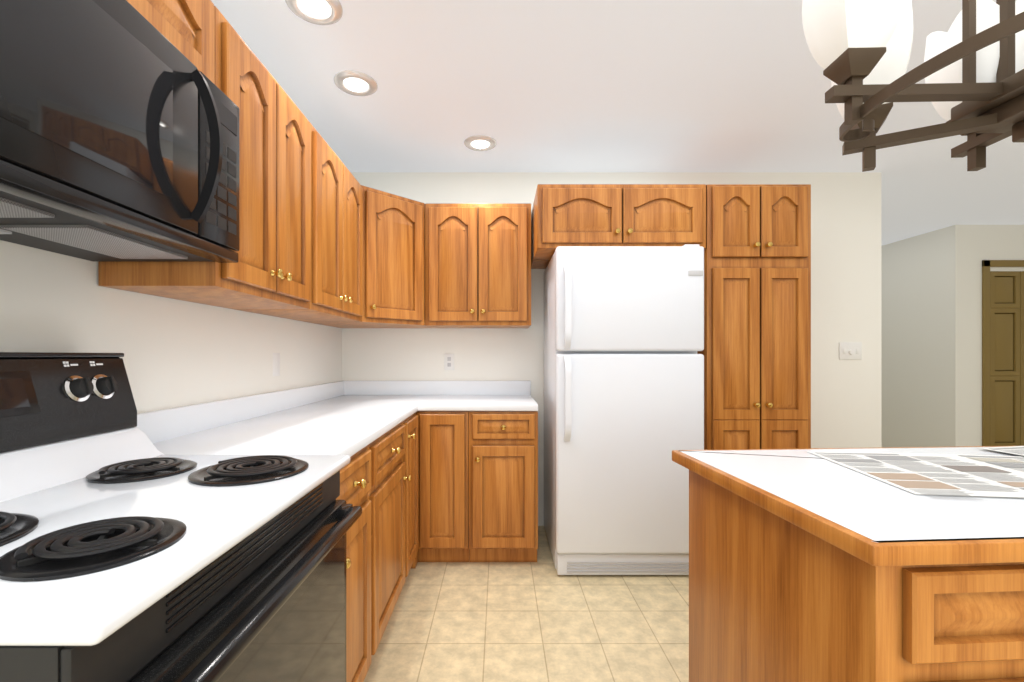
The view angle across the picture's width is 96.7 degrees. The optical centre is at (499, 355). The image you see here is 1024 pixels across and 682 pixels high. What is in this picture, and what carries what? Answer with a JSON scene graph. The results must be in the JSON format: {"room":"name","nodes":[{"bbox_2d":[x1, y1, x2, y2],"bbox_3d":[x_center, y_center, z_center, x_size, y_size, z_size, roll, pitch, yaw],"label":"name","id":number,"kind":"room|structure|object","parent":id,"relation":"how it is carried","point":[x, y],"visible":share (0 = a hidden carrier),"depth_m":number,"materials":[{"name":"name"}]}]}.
{"room":"kitchen","nodes":[
{"label":"kitchen","id":0,"kind":"room"},
{"bbox_2d":[0,172,1023,525],"bbox_3d":[2.700,-0.045,2.000,7.840,2.470,8.240,0,0,0],"label":"wall","id":1,"kind":"structure","parent":0,"point":[906,312],"depth_m":3.18,"materials":[{"name":"white paint"}]},
{"bbox_2d":[127,0,214,83],"bbox_3d":[-0.907,-0.818,0.853,0.375,0.280,0.770,0,0,0],"label":"upper cabinet","id":2,"kind":"object","parent":1,"relation":"attached to","point":[186,28],"visible":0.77,"depth_m":1.11,"materials":[{"name":"brown wood"}]},
{"bbox_2d":[0,0,239,262],"bbox_3d":[-0.866,-0.459,0.853,0.462,0.422,0.757,0,0,0],"label":"microwave","id":3,"kind":"object","parent":2,"relation":"attached to","point":[119,130],"visible":1,"depth_m":0.85,"materials":[{"name":"black"}]},
{"bbox_2d":[98,6,310,308],"bbox_3d":[-0.907,-0.574,1.548,0.375,0.768,0.612,0,0,0],"label":"upper cabinet","id":4,"kind":"object","parent":1,"relation":"attached to","point":[271,269],"visible":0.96,"depth_m":1.45,"materials":[{"name":"brown wood"}]},
{"bbox_2d":[273,353,279,375],"bbox_3d":[-1.102,0.044,2.244,0.008,0.114,0.070,0,0,0],"label":"electrical outlet","id":5,"kind":"object","parent":1,"relation":"attached to","point":[276,364],"visible":1,"depth_m":2.24,"materials":[{"name":"white plastic"}]},
{"bbox_2d":[234,122,362,321],"bbox_3d":[-0.907,-0.574,2.202,0.375,0.768,0.690,0,0,0],"label":"upper cabinet","id":6,"kind":"object","parent":1,"relation":"attached to","point":[336,242],"visible":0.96,"depth_m":2.10,"materials":[{"name":"brown wood"}]},
{"bbox_2d":[309,185,430,327],"bbox_3d":[-0.783,-0.574,2.861,0.627,0.768,0.631,0,0,0],"label":"upper cabinet","id":7,"kind":"object","parent":1,"relation":"attached to","point":[393,261],"visible":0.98,"depth_m":2.69,"materials":[{"name":"brown wood"}]},
{"bbox_2d":[444,354,453,369],"bbox_3d":[-0.350,0.044,3.175,0.070,0.114,0.008,0,0,0],"label":"electrical outlet","id":8,"kind":"object","parent":1,"relation":"attached to","point":[448,361],"visible":1,"depth_m":3.17,"materials":[{"name":"white plastic"}]},
{"bbox_2d":[425,203,530,327],"bbox_3d":[-0.134,-0.574,2.991,0.668,0.768,0.372,0,0,0],"label":"upper cabinet","id":9,"kind":"object","parent":1,"relation":"attached to","point":[477,265],"visible":1,"depth_m":2.84,"materials":[{"name":"brown wood"}]},
{"bbox_2d":[531,184,705,268],"bbox_3d":[0.689,-0.785,2.841,0.948,0.361,0.672,0,0,0],"label":"upper cabinet","id":10,"kind":"object","parent":1,"relation":"attached to","point":[618,214],"visible":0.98,"depth_m":2.54,"materials":[{"name":"brown wood"}]},
{"bbox_2d":[839,342,861,359],"bbox_3d":[2.450,-0.032,3.170,0.156,0.120,0.018,0,0,0],"label":"switch plate","id":11,"kind":"object","parent":1,"relation":"attached to","point":[850,350],"visible":1,"depth_m":3.17,"materials":[{"name":"white plastic"}]},
{"bbox_2d":[982,260,1023,445],"bbox_3d":[5.380,0.130,4.439,1.330,2.120,0.018,0,0,0],"label":"closet door","id":12,"kind":"structure","parent":1,"relation":"in","point":[1002,358],"depth_m":4.43,"materials":[{"name":"brown wood"}]},
{"bbox_2d":[364,526,688,681],"bbox_3d":[2.700,1.220,2.000,7.840,0.060,8.240,0,0,0],"label":"floor","id":13,"kind":"structure","parent":0,"point":[540,620],"depth_m":2.00,"materials":[{"name":"tile"}]},
{"bbox_2d":[0,352,361,681],"bbox_3d":[-0.718,0.584,0.820,0.735,1.182,0.760,0,0,0],"label":"stove","id":14,"kind":"object","parent":13,"relation":"on","point":[129,552],"visible":1,"depth_m":0.77,"materials":[{"name":"black"}]},
{"bbox_2d":[336,445,370,681],"bbox_3d":[-0.740,0.752,1.413,0.655,0.875,0.405,0,0,0],"label":"base cabinet","id":15,"kind":"object","parent":13,"relation":"on","point":[355,480],"visible":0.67,"depth_m":1.45,"materials":[{"name":"brown wood"}]},
{"bbox_2d":[368,422,411,654],"bbox_3d":[-0.740,0.752,1.905,0.655,0.875,0.575,0,0,0],"label":"base cabinet","id":16,"kind":"object","parent":13,"relation":"on","point":[386,494],"visible":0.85,"depth_m":1.82,"materials":[{"name":"brown wood"}]},
{"bbox_2d":[402,413,417,576],"bbox_3d":[-0.740,0.752,2.366,0.655,0.875,0.345,0,0,0],"label":"base cabinet","id":17,"kind":"object","parent":13,"relation":"on","point":[410,457],"visible":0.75,"depth_m":2.33,"materials":[{"name":"brown wood"}]},
{"bbox_2d":[411,412,417,568],"bbox_3d":[-0.782,0.752,2.858,0.628,0.875,0.635,0,0,0],"label":"base cabinet","id":18,"kind":"object","parent":13,"relation":"on","point":[414,564],"visible":0.07,"depth_m":2.54,"materials":[{"name":"brown wood"}]},
{"bbox_2d":[136,381,537,456],"bbox_3d":[-0.439,0.244,2.192,1.316,0.138,1.969,0,0,0],"label":"countertop","id":19,"kind":"structure","parent":18,"relation":"on","point":[350,418],"depth_m":1.91,"materials":[{"name":"white laminate"}]},
{"bbox_2d":[417,411,468,561],"bbox_3d":[-0.321,0.752,2.859,0.292,0.875,0.630,0,0,0],"label":"base cabinet","id":20,"kind":"object","parent":13,"relation":"on","point":[443,486],"visible":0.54,"depth_m":2.55,"materials":[{"name":"brown wood"}]},
{"bbox_2d":[469,411,537,561],"bbox_3d":[0.022,0.752,2.841,0.390,0.875,0.665,0,0,0],"label":"base cabinet","id":21,"kind":"object","parent":13,"relation":"on","point":[503,486],"visible":0.98,"depth_m":2.55,"materials":[{"name":"brown wood"}]},
{"bbox_2d":[544,244,703,574],"bbox_3d":[0.696,0.292,2.752,0.788,1.772,0.796,0,0,0],"label":"fridge","id":22,"kind":"object","parent":13,"relation":"on","point":[623,375],"visible":0.85,"depth_m":2.41,"materials":[{"name":"white metal"}]},
{"bbox_2d":[697,184,810,449],"bbox_3d":[1.460,0.114,2.841,0.585,2.153,0.672,0,0,0],"label":"pantry","id":23,"kind":"object","parent":13,"relation":"on","point":[756,352],"visible":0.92,"depth_m":2.54,"materials":[{"name":"brown wood"}]},
{"bbox_2d":[689,474,1023,681],"bbox_3d":[1.439,0.746,1.014,1.820,0.888,0.734,0,0,0],"label":"kitchen island","id":24,"kind":"object","parent":13,"relation":"on","point":[805,565],"depth_m":0.77,"materials":[{"name":"brown wood"}]},
{"bbox_2d":[672,446,1023,569],"bbox_3d":[1.439,0.286,1.032,1.894,0.031,0.772,0,0,0],"label":"island countertop","id":25,"kind":"structure","parent":24,"relation":"on","point":[848,516],"depth_m":0.83,"materials":[{"name":"white laminate"}]},
{"bbox_2d":[807,451,1023,499],"bbox_3d":[1.178,0.267,1.017,0.700,0.005,0.426,0,0,8],"label":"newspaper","id":26,"kind":"object","parent":25,"relation":"on","point":[944,476],"visible":1,"depth_m":1.04,"materials":[{"name":"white paper"}]},
{"bbox_2d":[980,446,1023,455],"bbox_3d":[1.741,0.262,1.143,0.700,0.005,0.414,0,0,-8],"label":"newspaper","id":27,"kind":"object","parent":25,"relation":"on","point":[1017,450],"visible":0.96,"depth_m":1.27,"materials":[{"name":"white paper"}]},
{"bbox_2d":[211,0,1023,245],"bbox_3d":[2.700,-1.320,2.000,7.840,0.080,8.240,0,0,0],"label":"ceiling","id":28,"kind":"structure","parent":0,"point":[636,85],"depth_m":2.24,"materials":[{"name":"white paint"}]},
{"bbox_2d":[285,0,342,24],"bbox_3d":[-0.675,-1.266,1.660,0.196,0.028,0.196,0,0,0],"label":"recessed light","id":29,"kind":"object","parent":28,"relation":"in","point":[323,12],"visible":1,"depth_m":1.67,"materials":[{"name":"white glass"}]},
{"bbox_2d":[334,70,377,95],"bbox_3d":[-0.674,-1.266,2.140,0.196,0.028,0.196,0,0,0],"label":"recessed light","id":30,"kind":"object","parent":28,"relation":"in","point":[354,83],"visible":1,"depth_m":2.12,"materials":[{"name":"white glass"}]},
{"bbox_2d":[464,135,496,150],"bbox_3d":[-0.114,-1.266,2.740,0.196,0.028,0.196,0,0,0],"label":"recessed light","id":31,"kind":"object","parent":28,"relation":"in","point":[480,143],"visible":0.98,"depth_m":2.71,"materials":[{"name":"white glass"}]},
{"bbox_2d":[802,0,1023,171],"bbox_3d":[0.824,-0.800,0.587,0.669,0.953,0.540,0,0,0],"label":"chandelier","id":32,"kind":"object","parent":28,"relation":"hanging from","point":[970,70],"visible":1,"depth_m":0.71,"materials":[{"name":"white glass"}]}
]}

